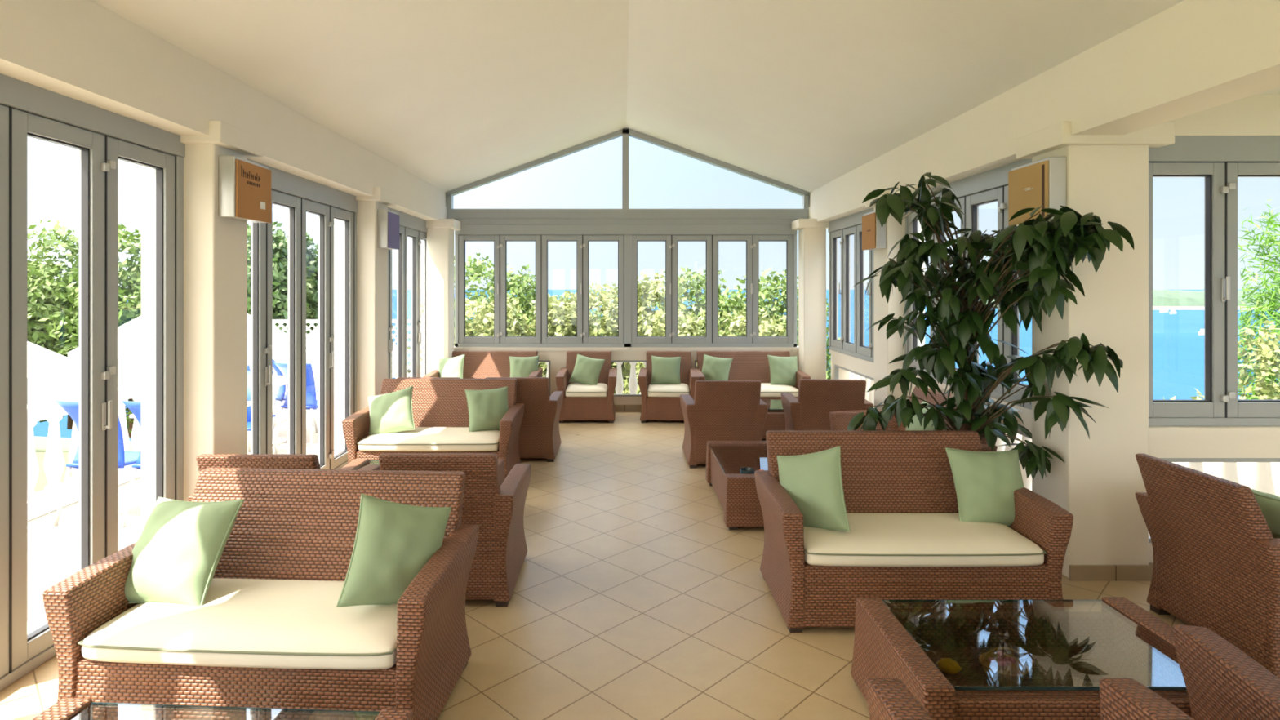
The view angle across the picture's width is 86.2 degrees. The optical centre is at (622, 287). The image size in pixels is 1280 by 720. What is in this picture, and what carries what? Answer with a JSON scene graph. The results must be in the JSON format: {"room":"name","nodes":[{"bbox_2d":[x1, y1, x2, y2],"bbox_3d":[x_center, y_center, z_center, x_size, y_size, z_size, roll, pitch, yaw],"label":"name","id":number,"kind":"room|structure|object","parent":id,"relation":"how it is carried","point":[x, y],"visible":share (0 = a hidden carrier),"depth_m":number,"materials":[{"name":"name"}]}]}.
{"room":"sunroom","nodes":[
{"label":"sunroom","id":0,"kind":"room"},
{"bbox_2d":[0,0,447,220],"bbox_3d":[-2.645,-1.150,2.775,0.410,0.500,13.750,0,0,0],"label":"beam","id":1,"kind":"structure","parent":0,"point":[83,51],"depth_m":3.66,"materials":[{"name":"paint"}]},
{"bbox_2d":[0,73,185,691],"bbox_3d":[-2.664,0.395,1.850,0.152,2.610,4.460,0,0,0],"label":"door","id":2,"kind":"structure","parent":1,"relation":"in","point":[102,137],"depth_m":3.38,"materials":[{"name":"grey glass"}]},
{"bbox_2d":[141,120,262,533],"bbox_3d":[-2.625,0.355,4.265,0.510,2.690,0.470,0,0,0],"label":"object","id":3,"kind":"structure","parent":1,"relation":"attached to","point":[215,246],"depth_m":4.08,"materials":[{"name":"paint"}]},
{"bbox_2d":[218,155,271,222],"bbox_3d":[-2.383,-0.615,4.325,0.114,0.370,0.410,0,0,0],"label":"sign","id":4,"kind":"object","parent":1,"relation":"attached to","point":[244,185],"visible":1,"depth_m":4.20,"materials":[{"name":"metal"}]},
{"bbox_2d":[247,158,357,469],"bbox_3d":[-2.664,0.395,5.595,0.152,2.610,2.290,0,0,0],"label":"door","id":5,"kind":"structure","parent":1,"relation":"in","point":[300,195],"depth_m":5.59,"materials":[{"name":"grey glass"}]},
{"bbox_2d":[333,186,395,455],"bbox_3d":[-2.625,0.355,6.925,0.510,2.690,0.470,0,0,0],"label":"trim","id":6,"kind":"structure","parent":1,"relation":"attached to","point":[371,260],"depth_m":6.74,"materials":[{"name":"paint"}]},
{"bbox_2d":[377,209,399,249],"bbox_3d":[-2.384,-0.590,6.965,0.112,0.380,0.330,0,0,0],"label":"sign","id":7,"kind":"object","parent":1,"relation":"attached to","point":[388,220],"visible":1,"depth_m":6.81,"materials":[{"name":"metal"}]},
{"bbox_2d":[387,207,426,378],"bbox_3d":[-2.664,0.395,8.260,0.152,2.610,2.300,0,0,0],"label":"door","id":8,"kind":"structure","parent":1,"relation":"in","point":[414,227],"depth_m":8.30,"materials":[{"name":"grey metal"}]},
{"bbox_2d":[453,346,798,411],"bbox_3d":[0.050,1.260,9.540,5.100,0.880,0.220,0,0,0],"label":"wall","id":9,"kind":"structure","parent":0,"point":[556,357],"depth_m":9.45,"materials":[{"name":"paint"}]},
{"bbox_2d":[426,218,461,373],"bbox_3d":[-2.460,0.390,9.270,0.440,2.620,0.400,0,0,0],"label":"column","id":10,"kind":"structure","parent":9,"relation":"attached to","point":[440,233],"depth_m":9.12,"materials":[{"name":"paint"}]},
{"bbox_2d":[454,224,797,346],"bbox_3d":[0.045,-0.030,9.524,4.750,1.700,0.152,0,0,0],"label":"window","id":11,"kind":"structure","parent":9,"relation":"in","point":[627,236],"depth_m":9.49,"materials":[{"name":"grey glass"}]},
{"bbox_2d":[446,128,808,224],"bbox_3d":[0.074,-1.552,9.537,5.052,1.343,0.145,0,0,0],"label":"window","id":12,"kind":"structure","parent":11,"relation":"on","point":[624,215],"depth_m":9.48,"materials":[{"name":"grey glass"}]},
{"bbox_2d":[791,218,829,379],"bbox_3d":[2.550,0.390,9.270,0.420,2.620,0.400,0,0,0],"label":"column","id":13,"kind":"structure","parent":9,"relation":"attached to","point":[811,233],"depth_m":9.12,"materials":[{"name":"paint"}]},
{"bbox_2d":[91,0,1183,192],"bbox_3d":[0.070,-1.850,2.785,5.120,1.060,13.770,0,0,0],"label":"ceiling","id":14,"kind":"structure","parent":0,"point":[803,95],"depth_m":5.27,"materials":[{"name":"paint"}]},
{"bbox_2d":[0,411,1279,719],"bbox_3d":[2.230,1.760,2.775,9.940,0.120,13.750,0,0,0],"label":"floor","id":15,"kind":"structure","parent":0,"point":[633,597],"depth_m":3.58,"materials":[{"name":"tile"}]},
{"bbox_2d":[31,697,413,719],"bbox_3d":[-1.255,1.512,1.850,1.198,0.375,0.699,0,0,3],"label":"coffee table","id":16,"kind":"object","parent":15,"relation":"on","point":[66,708],"visible":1,"depth_m":2.17,"materials":[{"name":"brown wicker"}]},
{"bbox_2d":[42,467,479,719],"bbox_3d":[-1.393,1.281,2.852,1.429,0.838,0.809,0,0,3],"label":"wicker sofa","id":17,"kind":"object","parent":15,"relation":"on","point":[268,630],"visible":0.85,"depth_m":2.57,"materials":[{"name":"brown wicker"}]},
{"bbox_2d":[124,497,244,606],"bbox_3d":[-1.860,1.100,2.861,0.441,0.387,0.291,0,0,9],"label":"throw pillow","id":18,"kind":"object","parent":17,"relation":"on","point":[178,551],"visible":0.91,"depth_m":2.78,"materials":[{"name":"green fabric"}]},
{"bbox_2d":[81,577,397,670],"bbox_3d":[-1.399,1.315,2.731,1.192,0.118,0.559,0,0,3],"label":"seat cushion","id":19,"kind":"object","parent":17,"relation":"on","point":[241,624],"depth_m":2.52,"materials":[{"name":"beige fabric"}]},
{"bbox_2d":[336,493,451,607],"bbox_3d":[-0.922,1.088,2.802,0.207,0.519,0.534,0,0,44],"label":"throw pillow","id":20,"kind":"object","parent":17,"relation":"on","point":[393,541],"visible":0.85,"depth_m":2.71,"materials":[{"name":"green fabric"}]},
{"bbox_2d":[187,453,380,501],"bbox_3d":[-1.890,1.281,3.908,0.769,0.838,0.809,0,0,0],"label":"wicker armchair","id":21,"kind":"object","parent":15,"relation":"on","point":[301,461],"visible":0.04,"depth_m":3.51,"materials":[{"name":"brown wicker"}]},
{"bbox_2d":[339,458,504,485],"bbox_3d":[-1.500,1.512,4.980,1.198,0.375,0.699,0,0,0],"label":"coffee table","id":22,"kind":"object","parent":15,"relation":"on","point":[357,464],"visible":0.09,"depth_m":5.19,"materials":[{"name":"brown wicker"}]},
{"bbox_2d":[342,378,524,479],"bbox_3d":[-1.640,1.281,6.112,1.429,0.838,0.809,0,0,0],"label":"wicker sofa","id":23,"kind":"object","parent":15,"relation":"on","point":[440,410],"visible":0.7,"depth_m":5.98,"materials":[{"name":"brown wicker"}]},
{"bbox_2d":[367,386,415,435],"bbox_3d":[-2.040,1.100,6.020,0.486,0.448,0.257,0,0,-1],"label":"throw pillow","id":24,"kind":"object","parent":23,"relation":"on","point":[391,412],"visible":0.94,"depth_m":5.94,"materials":[{"name":"green fabric"}]},
{"bbox_2d":[358,426,499,451],"bbox_3d":[-1.640,1.315,5.990,1.192,0.118,0.559,0,0,0],"label":"seat cushion","id":25,"kind":"object","parent":23,"relation":"on","point":[421,438],"depth_m":5.75,"materials":[{"name":"beige fabric"}]},
{"bbox_2d":[464,386,508,431],"bbox_3d":[-1.200,1.090,6.120,0.396,0.373,0.213,0,0,-28],"label":"throw pillow","id":26,"kind":"object","parent":23,"relation":"on","point":[486,407],"visible":0.88,"depth_m":6.05,"materials":[{"name":"green fabric"}]},
{"bbox_2d":[378,453,531,607],"bbox_3d":[-0.960,1.281,3.928,0.769,0.838,0.809,0,0,0],"label":"wicker armchair","id":27,"kind":"object","parent":15,"relation":"on","point":[498,510],"visible":0.52,"depth_m":3.63,"materials":[{"name":"brown wicker"}]},
{"bbox_2d":[422,351,542,378],"bbox_3d":[-1.800,1.281,8.972,1.429,0.838,0.809,0,0,0],"label":"wicker sofa","id":28,"kind":"object","parent":15,"relation":"on","point":[477,364],"visible":0.09,"depth_m":9.24,"materials":[{"name":"brown wicker"}]},
{"bbox_2d":[438,354,465,378],"bbox_3d":[-2.260,1.088,8.980,0.448,0.426,0.219,0,0,16],"label":"throw pillow","id":29,"kind":"object","parent":28,"relation":"on","point":[450,366],"visible":0.66,"depth_m":8.92,"materials":[{"name":"green fabric"}]},
{"bbox_2d":[509,355,538,377],"bbox_3d":[-1.300,1.088,9.020,0.396,0.368,0.218,0,0,-8],"label":"throw pillow","id":30,"kind":"object","parent":28,"relation":"on","point":[520,366],"visible":0.66,"depth_m":8.97,"materials":[{"name":"green fabric"}]},
{"bbox_2d":[484,377,563,462],"bbox_3d":[-1.020,1.281,6.958,0.769,0.838,0.809,0,0,0],"label":"wicker armchair","id":31,"kind":"object","parent":15,"relation":"on","point":[539,433],"visible":0.55,"depth_m":6.66,"materials":[{"name":"brown wicker"}]},
{"bbox_2d":[555,351,617,422],"bbox_3d":[-0.460,1.281,8.972,0.769,0.838,0.809,0,0,0],"label":"wicker armchair","id":32,"kind":"object","parent":15,"relation":"on","point":[580,402],"visible":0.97,"depth_m":8.61,"materials":[{"name":"brown wicker"}]},
{"bbox_2d":[568,354,604,385],"bbox_3d":[-0.470,1.088,8.981,0.439,0.420,0.229,0,0,21],"label":"throw pillow","id":33,"kind":"object","parent":32,"relation":"on","point":[586,371],"visible":0.94,"depth_m":8.92,"materials":[{"name":"green fabric"}]},
{"bbox_2d":[565,382,608,397],"bbox_3d":[-0.460,1.315,8.851,0.532,0.118,0.559,0,0,0],"label":"seat cushion","id":34,"kind":"object","parent":32,"relation":"on","point":[572,389],"depth_m":8.61,"materials":[{"name":"beige fabric"}]},
{"bbox_2d":[638,351,699,422],"bbox_3d":[0.603,1.281,8.972,0.769,0.838,0.809,0,0,4],"label":"wicker armchair","id":35,"kind":"object","parent":15,"relation":"on","point":[659,402],"visible":0.83,"depth_m":8.62,"materials":[{"name":"brown wicker"}]},
{"bbox_2d":[650,355,680,384],"bbox_3d":[0.570,1.088,9.000,0.401,0.380,0.219,0,0,3],"label":"throw pillow","id":36,"kind":"object","parent":35,"relation":"on","point":[665,371],"visible":1,"depth_m":8.93,"materials":[{"name":"green fabric"}]},
{"bbox_2d":[647,383,689,397],"bbox_3d":[0.595,1.315,8.851,0.532,0.118,0.559,0,0,4],"label":"seat cushion","id":37,"kind":"object","parent":35,"relation":"on","point":[653,390],"depth_m":8.61,"materials":[{"name":"beige fabric"}]},
{"bbox_2d":[680,380,768,468],"bbox_3d":[0.980,1.281,6.728,0.769,0.838,0.809,0,0,0],"label":"wicker armchair","id":38,"kind":"object","parent":15,"relation":"on","point":[719,410],"visible":0.85,"depth_m":6.42,"materials":[{"name":"brown wicker"}]},
{"bbox_2d":[705,440,768,529],"bbox_3d":[1.070,1.512,5.360,0.699,0.375,1.198,0,0,0],"label":"coffee table","id":39,"kind":"object","parent":15,"relation":"on","point":[736,493],"visible":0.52,"depth_m":5.09,"materials":[{"name":"brown wicker"}]},
{"bbox_2d":[696,351,810,399],"bbox_3d":[1.650,1.281,8.972,1.429,0.838,0.809,0,0,0],"label":"wicker sofa","id":40,"kind":"object","parent":15,"relation":"on","point":[745,365],"visible":0.29,"depth_m":9.20,"materials":[{"name":"brown wicker"}]},
{"bbox_2d":[702,354,733,380],"bbox_3d":[1.220,1.088,8.979,0.426,0.409,0.214,0,0,26],"label":"throw pillow","id":41,"kind":"object","parent":40,"relation":"on","point":[714,368],"visible":0.78,"depth_m":8.92,"materials":[{"name":"green fabric"}]},
{"bbox_2d":[760,382,798,396],"bbox_3d":[1.650,1.315,8.851,1.192,0.118,0.559,0,0,0],"label":"seat cushion","id":42,"kind":"object","parent":40,"relation":"on","point":[767,389],"depth_m":8.60,"materials":[{"name":"beige fabric"}]},
{"bbox_2d":[767,355,797,386],"bbox_3d":[2.120,1.088,8.979,0.430,0.407,0.230,0,0,-7],"label":"throw pillow","id":43,"kind":"object","parent":40,"relation":"on","point":[783,370],"visible":0.95,"depth_m":8.91,"materials":[{"name":"green fabric"}]},
{"bbox_2d":[762,398,797,438],"bbox_3d":[1.550,1.512,7.850,1.198,0.375,0.699,0,0,0],"label":"coffee table","id":44,"kind":"object","parent":15,"relation":"on","point":[775,419],"visible":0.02,"depth_m":7.53,"materials":[{"name":"brown wicker"}]},
{"bbox_2d":[781,378,873,430],"bbox_3d":[2.016,1.281,6.808,0.769,0.838,0.809,0,0,6],"label":"wicker armchair","id":45,"kind":"object","parent":15,"relation":"on","point":[816,397],"visible":0.5,"depth_m":6.47,"materials":[{"name":"brown wicker"}]},
{"bbox_2d":[828,386,997,451],"bbox_3d":[2.242,1.281,5.420,0.809,0.838,1.429,0,0,0],"label":"wicker sofa","id":46,"kind":"object","parent":15,"relation":"on","point":[840,420],"visible":0.02,"depth_m":6.03,"materials":[{"name":"brown wicker"}]},
{"bbox_2d":[906,399,935,430],"bbox_3d":[2.300,1.088,5.250,0.225,0.405,0.432,0,0,8],"label":"throw pillow","id":47,"kind":"object","parent":46,"relation":"on","point":[916,426],"visible":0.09,"depth_m":5.17,"materials":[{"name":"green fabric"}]},
{"bbox_2d":[754,430,1073,632],"bbox_3d":[1.500,1.281,3.742,1.429,0.838,0.809,0,0,0],"label":"wicker sofa","id":48,"kind":"object","parent":15,"relation":"on","point":[907,540],"visible":0.91,"depth_m":3.42,"materials":[{"name":"brown wicker"}]},
{"bbox_2d":[776,445,850,531],"bbox_3d":[1.022,1.100,3.702,0.520,0.526,0.223,0,0,44],"label":"throw pillow","id":49,"kind":"object","parent":48,"relation":"on","point":[814,481],"visible":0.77,"depth_m":3.60,"materials":[{"name":"green fabric"}]},
{"bbox_2d":[803,512,1044,566],"bbox_3d":[1.500,1.315,3.620,1.192,0.118,0.559,0,0,0],"label":"seat cushion","id":50,"kind":"object","parent":48,"relation":"on","point":[873,539],"depth_m":3.40,"materials":[{"name":"beige fabric"}]},
{"bbox_2d":[945,447,1024,526],"bbox_3d":[2.030,1.105,3.780,0.449,0.413,0.242,0,0,-5],"label":"throw pillow","id":51,"kind":"object","parent":48,"relation":"on","point":[985,482],"visible":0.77,"depth_m":3.71,"materials":[{"name":"green fabric"}]},
{"bbox_2d":[847,172,1133,479],"bbox_3d":[2.100,0.482,4.175,1.343,2.435,1.262,0,0,0],"label":"potted plant","id":52,"kind":"object","parent":15,"relation":"on","point":[1036,251],"visible":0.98,"depth_m":4.23,"materials":[{"name":"green plant"}]},
{"bbox_2d":[850,596,1191,719],"bbox_3d":[1.580,1.512,2.600,1.198,0.375,0.699,0,0,0],"label":"coffee table","id":53,"kind":"object","parent":15,"relation":"on","point":[1066,655],"visible":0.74,"depth_m":2.71,"materials":[{"name":"brown wicker"}]},
{"bbox_2d":[936,657,961,674],"bbox_3d":[1.270,1.471,2.660,0.068,0.056,0.068,0,0,-14],"label":"lemon","id":54,"kind":"object","parent":53,"relation":"on","point":[948,665],"visible":1,"depth_m":2.64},
{"bbox_2d":[978,646,1028,686],"bbox_3d":[1.460,1.438,2.620,0.169,0.124,0.168,0,0,0],"label":"glass bowl","id":55,"kind":"object","parent":53,"relation":"on","point":[1012,675],"visible":0.94,"depth_m":2.62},
{"bbox_2d":[920,646,1176,692],"bbox_3d":[1.580,1.512,2.600,0.980,0.025,0.540,0,0,0],"label":"shelf","id":56,"kind":"object","parent":53,"relation":"attached to","point":[1048,666],"depth_m":2.70,"materials":[{"name":"glass"}]},
{"bbox_2d":[866,678,1194,719],"bbox_3d":[1.075,1.281,1.558,0.769,0.838,0.809,0,0,0],"label":"wicker armchair","id":57,"kind":"object","parent":15,"relation":"on","point":[887,699],"visible":1,"depth_m":1.85,"materials":[{"name":"brown wicker"}]},
{"bbox_2d":[1135,453,1279,678],"bbox_3d":[3.078,1.281,3.270,0.809,0.838,0.769,0,0,0],"label":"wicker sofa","id":58,"kind":"object","parent":15,"relation":"on","point":[1216,564],"visible":0.94,"depth_m":3.19,"materials":[{"name":"brown wicker"}]},
{"bbox_2d":[1251,488,1279,537],"bbox_3d":[3.079,1.125,3.180,0.260,0.366,0.412,0,0,5],"label":"throw pillow","id":59,"kind":"object","parent":58,"relation":"on","point":[1268,504],"visible":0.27,"depth_m":3.13,"materials":[{"name":"green fabric"}]},
{"bbox_2d":[1173,624,1279,719],"bbox_3d":[2.111,1.281,1.798,0.769,0.838,0.809,0,0,12],"label":"wicker armchair","id":60,"kind":"object","parent":15,"relation":"on","point":[1222,682],"visible":1,"depth_m":2.04,"materials":[{"name":"brown wicker"}]},
{"bbox_2d":[829,349,1031,438],"bbox_3d":[2.870,1.260,6.740,0.220,0.880,4.760,0,0,0],"label":"wall","id":61,"kind":"structure","parent":0,"point":[842,364],"depth_m":7.92,"materials":[{"name":"paint"}]},
{"bbox_2d":[827,208,873,362],"bbox_3d":[2.794,-0.040,8.075,0.152,1.720,2.090,0,0,0],"label":"window","id":62,"kind":"structure","parent":61,"relation":"in","point":[843,228],"depth_m":8.48,"materials":[{"name":"grey metal"}]},
{"bbox_2d":[862,210,886,249],"bbox_3d":[2.523,-0.575,6.865,0.114,0.370,0.370,0,0,0],"label":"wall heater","id":63,"kind":"object","parent":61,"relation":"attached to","point":[873,235],"visible":0.84,"depth_m":6.76,"materials":[{"name":"metal"}]},
{"bbox_2d":[865,188,924,409],"bbox_3d":[2.730,0.370,6.845,0.440,2.660,0.470,0,0,0],"label":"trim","id":64,"kind":"structure","parent":61,"relation":"attached to","point":[885,351],"depth_m":6.67,"materials":[{"name":"paint"}]},
{"bbox_2d":[903,159,1031,409],"bbox_3d":[2.794,-0.040,5.505,0.152,1.720,2.310,0,0,0],"label":"window","id":65,"kind":"structure","parent":61,"relation":"in","point":[989,186],"depth_m":5.20,"materials":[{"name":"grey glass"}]},
{"bbox_2d":[1148,426,1279,573],"bbox_3d":[5.100,1.260,4.110,4.100,0.880,0.220,0,0,0],"label":"wall","id":66,"kind":"structure","parent":0,"point":[1169,443],"depth_m":4.02,"materials":[{"name":"paint"}]},
{"bbox_2d":[1008,156,1066,226],"bbox_3d":[2.543,-0.585,4.205,0.114,0.370,0.410,0,0,0],"label":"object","id":67,"kind":"object","parent":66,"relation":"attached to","point":[1042,182],"visible":0.77,"depth_m":4.10,"materials":[{"name":"metal"}]},
{"bbox_2d":[1016,121,1174,578],"bbox_3d":[2.855,0.370,4.165,0.650,2.660,0.470,0,0,0],"label":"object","id":68,"kind":"structure","parent":66,"relation":"attached to","point":[1098,481],"depth_m":3.98,"materials":[{"name":"paint"}]},
{"bbox_2d":[1069,564,1151,581],"bbox_3d":[2.835,1.657,3.973,0.470,0.087,0.014,0,0,0],"label":"baseboard","id":69,"kind":"structure","parent":66,"relation":"attached to","point":[1077,572],"depth_m":3.97,"materials":[{"name":"tile"}]},
{"bbox_2d":[1148,135,1279,426],"bbox_3d":[5.100,-0.045,4.094,4.100,1.730,0.152,0,0,0],"label":"window","id":70,"kind":"structure","parent":66,"relation":"in","point":[1220,160],"depth_m":4.06,"materials":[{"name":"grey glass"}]},
{"bbox_2d":[1168,94,1279,135],"bbox_3d":[5.000,-1.030,4.125,4.300,0.260,0.190,0,0,0],"label":"wall","id":71,"kind":"structure","parent":0,"point":[1255,114],"depth_m":4.03,"materials":[{"name":"paint"}]},
{"bbox_2d":[808,0,1279,222],"bbox_3d":[2.730,-1.140,2.775,0.300,0.520,13.750,0,0,0],"label":"beam","id":72,"kind":"structure","parent":71,"relation":"attached to","point":[1189,57],"depth_m":3.62,"materials":[{"name":"paint"}]},
{"label":"outside","id":73,"kind":"structure","parent":0,"visible":0},
{"bbox_2d":[33,289,1279,440],"bbox_3d":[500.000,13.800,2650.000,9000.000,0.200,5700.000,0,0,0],"label":"sea","id":74,"kind":"structure","parent":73,"point":[1178,348],"depth_m":171.94,"materials":[{"name":"liquid"}]},
{"bbox_2d":[978,289,1279,309],"bbox_3d":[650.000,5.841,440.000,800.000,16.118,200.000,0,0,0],"label":"shore","id":75,"kind":"structure","parent":74,"relation":"on","point":[1168,299],"depth_m":458.80,"materials":[{"name":"sand"}]},
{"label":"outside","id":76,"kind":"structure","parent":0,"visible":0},
{"bbox_2d":[33,435,134,492],"bbox_3d":[-7.500,8.400,15.000,105.000,14.600,90.000,0,0,0],"label":"ground","id":77,"kind":"structure","parent":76,"point":[40,442],"depth_m":13.77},
{"bbox_2d":[27,260,76,355],"bbox_3d":[-15.152,1.515,16.952,3.783,4.379,4.062,0,0,0],"label":"tree","id":78,"kind":"object","parent":77,"relation":"on","point":[35,335],"visible":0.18,"depth_m":16.42,"materials":[{"name":"green plant"}]},
{"bbox_2d":[27,341,79,421],"bbox_3d":[-8.800,1.750,8.500,3.289,3.300,3.289,0,0,0],"label":"parasol","id":79,"kind":"object","parent":77,"relation":"on","point":[51,375],"visible":0.43,"depth_m":8.69,"materials":[{"name":"white fabric"}]},
{"bbox_2d":[27,218,137,429],"bbox_3d":[-14.308,0.895,18.018,3.545,5.616,3.557,0,0,0],"label":"tree","id":80,"kind":"object","parent":77,"relation":"on","point":[58,230],"visible":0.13,"depth_m":17.29,"materials":[{"name":"green plant"}]},
{"bbox_2d":[44,222,141,437],"bbox_3d":[-12.138,1.047,16.933,3.179,5.318,3.266,0,0,-5],"label":"tree","id":81,"kind":"object","parent":77,"relation":"on","point":[130,311],"visible":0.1,"depth_m":16.24,"materials":[{"name":"green plant"}]},
{"bbox_2d":[67,313,310,386],"bbox_3d":[-7.300,1.700,11.700,3.289,3.400,3.289,0,0,0],"label":"parasol","id":82,"kind":"object","parent":77,"relation":"on","point":[130,333],"visible":0.16,"depth_m":10.46,"materials":[{"name":"white fabric"}]},
{"bbox_2d":[247,221,309,333],"bbox_3d":[-8.560,1.011,16.027,2.108,5.385,2.037,0,0,-40],"label":"tree","id":83,"kind":"object","parent":77,"relation":"on","point":[280,261],"visible":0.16,"depth_m":15.71,"materials":[{"name":"green plant"}]},
{"bbox_2d":[275,228,318,405],"bbox_3d":[-8.683,1.075,18.035,2.029,5.258,2.053,0,0,-44],"label":"tree","id":84,"kind":"object","parent":77,"relation":"on","point":[312,261],"visible":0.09,"depth_m":17.77,"materials":[{"name":"green plant"}]},
{"bbox_2d":[272,319,423,387],"bbox_3d":[-5.150,1.285,13.200,3.621,1.351,0.060,0,0,0],"label":"lattice fence","id":85,"kind":"object","parent":77,"relation":"on","point":[274,321],"visible":0.09,"depth_m":13.19,"materials":[{"name":"white paint"}]},
{"bbox_2d":[407,253,519,377],"bbox_3d":[-3.494,1.465,15.531,2.777,4.478,2.625,0,0,0],"label":"tree","id":86,"kind":"object","parent":77,"relation":"on","point":[472,270],"visible":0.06,"depth_m":15.07,"materials":[{"name":"green plant"}]},
{"bbox_2d":[453,297,535,346],"bbox_3d":[-2.367,1.914,12.252,1.830,3.582,1.974,0,0,3],"label":"bush","id":87,"kind":"object","parent":77,"relation":"on","point":[514,327],"visible":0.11,"depth_m":12.03,"materials":[{"name":"green plant"}]},
{"bbox_2d":[475,264,559,336],"bbox_3d":[-2.268,1.587,14.950,2.154,4.235,1.886,0,0,0],"label":"tree","id":88,"kind":"object","parent":77,"relation":"on","point":[512,285],"visible":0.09,"depth_m":14.59,"materials":[{"name":"green plant"}]},
{"bbox_2d":[528,292,576,377],"bbox_3d":[-1.226,1.891,12.494,1.602,3.629,1.681,0,0,39],"label":"bush","id":89,"kind":"object","parent":77,"relation":"on","point":[564,307],"visible":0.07,"depth_m":12.13,"materials":[{"name":"green plant"}]},
{"bbox_2d":[561,280,642,394],"bbox_3d":[-0.430,1.808,12.861,2.375,3.792,1.891,0,0,0],"label":"bush","id":90,"kind":"object","parent":77,"relation":"on","point":[611,292],"visible":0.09,"depth_m":12.38,"materials":[{"name":"green plant"}]},
{"bbox_2d":[604,271,693,377],"bbox_3d":[0.583,1.688,13.424,2.138,4.032,2.009,0,0,0],"label":"bush","id":91,"kind":"object","parent":77,"relation":"on","point":[643,291],"visible":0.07,"depth_m":13.27,"materials":[{"name":"green plant"}]},
{"bbox_2d":[622,303,705,394],"bbox_3d":[0.833,1.993,12.057,2.018,3.425,1.885,0,0,38],"label":"bush","id":92,"kind":"object","parent":77,"relation":"on","point":[683,325],"visible":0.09,"depth_m":11.80,"materials":[{"name":"green plant"}]},
{"bbox_2d":[658,266,729,336],"bbox_3d":[1.451,1.618,14.563,1.953,4.173,1.933,0,0,15],"label":"tree","id":93,"kind":"object","parent":77,"relation":"on","point":[695,292],"visible":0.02,"depth_m":14.22,"materials":[{"name":"green plant"}]},
{"bbox_2d":[699,286,766,336],"bbox_3d":[2.111,1.841,13.525,1.788,3.727,1.801,0,0,35],"label":"tree","id":94,"kind":"object","parent":77,"relation":"on","point":[726,306],"visible":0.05,"depth_m":13.28,"materials":[{"name":"green plant"}]},
{"bbox_2d":[718,307,786,336],"bbox_3d":[2.198,2.022,12.033,2.029,3.366,1.885,0,0,28],"label":"bush","id":95,"kind":"object","parent":77,"relation":"on","point":[738,323],"visible":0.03,"depth_m":11.80,"materials":[{"name":"green plant"}]},
{"bbox_2d":[735,266,831,379],"bbox_3d":[3.183,1.641,13.946,2.389,4.127,2.195,0,0,35],"label":"tree","id":96,"kind":"object","parent":77,"relation":"on","point":[773,310],"visible":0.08,"depth_m":13.78,"materials":[{"name":"green plant"}]},
{"bbox_2d":[1237,199,1279,399],"bbox_3d":[10.427,2.280,11.019,1.287,7.445,1.187,0,0,35],"label":"pine tree","id":97,"kind":"object","parent":77,"relation":"on","point":[1273,304],"visible":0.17,"depth_m":10.99,"materials":[{"name":"green plant"}]},
{"bbox_2d":[1237,320,1279,399],"bbox_3d":[9.493,3.300,10.026,1.113,5.669,1.128,0,0,0],"label":"bush","id":98,"kind":"object","parent":77,"relation":"on","point":[1263,357],"visible":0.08,"depth_m":10.00,"materials":[{"name":"green plant"}]},
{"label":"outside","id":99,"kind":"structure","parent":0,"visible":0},
{"bbox_2d":[27,408,318,621],"bbox_3d":[-3.845,1.890,3.500,2.210,0.220,19.000,0,0,0],"label":"terrace","id":100,"kind":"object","parent":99,"point":[53,552],"depth_m":4.87,"materials":[{"name":"tile"}]},
{"bbox_2d":[53,400,140,526],"bbox_3d":[-4.002,1.311,5.324,0.488,0.943,0.579,0,0,4],"label":"plastic chair","id":101,"kind":"object","parent":100,"relation":"on","point":[72,408],"visible":0.24,"depth_m":5.17,"materials":[{"name":"plastic"}]},
{"bbox_2d":[120,400,141,527],"bbox_3d":[-3.508,1.311,5.324,0.488,0.943,0.579,0,0,-4],"label":"plastic chair","id":102,"kind":"object","parent":100,"relation":"on","point":[135,407],"visible":0.16,"depth_m":5.11,"materials":[{"name":"plastic"}]},
{"bbox_2d":[27,347,318,520],"bbox_3d":[-4.620,1.350,7.150,0.180,0.860,11.300,0,0,0],"label":"wall","id":103,"kind":"structure","parent":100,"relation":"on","point":[46,501],"depth_m":5.54,"materials":[{"name":"white paint"}]},
{"bbox_2d":[272,359,318,432],"bbox_3d":[-4.122,1.311,8.487,0.579,0.943,0.488,0,0,-30],"label":"plastic chair","id":104,"kind":"object","parent":100,"relation":"on","point":[281,396],"visible":0.44,"depth_m":8.31,"materials":[{"name":"plastic"}]},
{"bbox_2d":[273,362,318,448],"bbox_3d":[-3.654,1.311,7.875,0.488,0.943,0.579,0,0,10],"label":"plastic chair","id":105,"kind":"object","parent":100,"relation":"on","point":[312,402],"visible":0.42,"depth_m":7.72,"materials":[{"name":"plastic"}]},
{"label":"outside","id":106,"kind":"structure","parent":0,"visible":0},
{"bbox_3d":[2.375,1.940,7.175,10.250,0.320,5.950,0,0,0],"label":"walkway","id":107,"kind":"object","parent":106,"visible":0},
{"bbox_2d":[537,362,646,394],"bbox_3d":[0.050,1.370,10.000,5.300,0.820,0.180,0,0,0],"label":"balustrade","id":108,"kind":"object","parent":107,"relation":"on","point":[633,384],"visible":0.03,"depth_m":9.96,"materials":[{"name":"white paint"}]},
{"bbox_2d":[849,372,1031,490],"bbox_3d":[3.250,1.370,7.275,0.180,0.820,5.050,0,0,0],"label":"balustrade","id":109,"kind":"object","parent":107,"relation":"on","point":[869,383],"visible":0.02,"depth_m":5.85,"materials":[{"name":"white paint"}]},
{"bbox_2d":[1187,462,1275,495],"bbox_3d":[5.250,1.370,4.620,3.900,0.820,0.180,0,0,0],"label":"balustrade","id":110,"kind":"object","parent":107,"relation":"on","point":[1263,482],"visible":0.06,"depth_m":4.59,"materials":[{"name":"white paint"}]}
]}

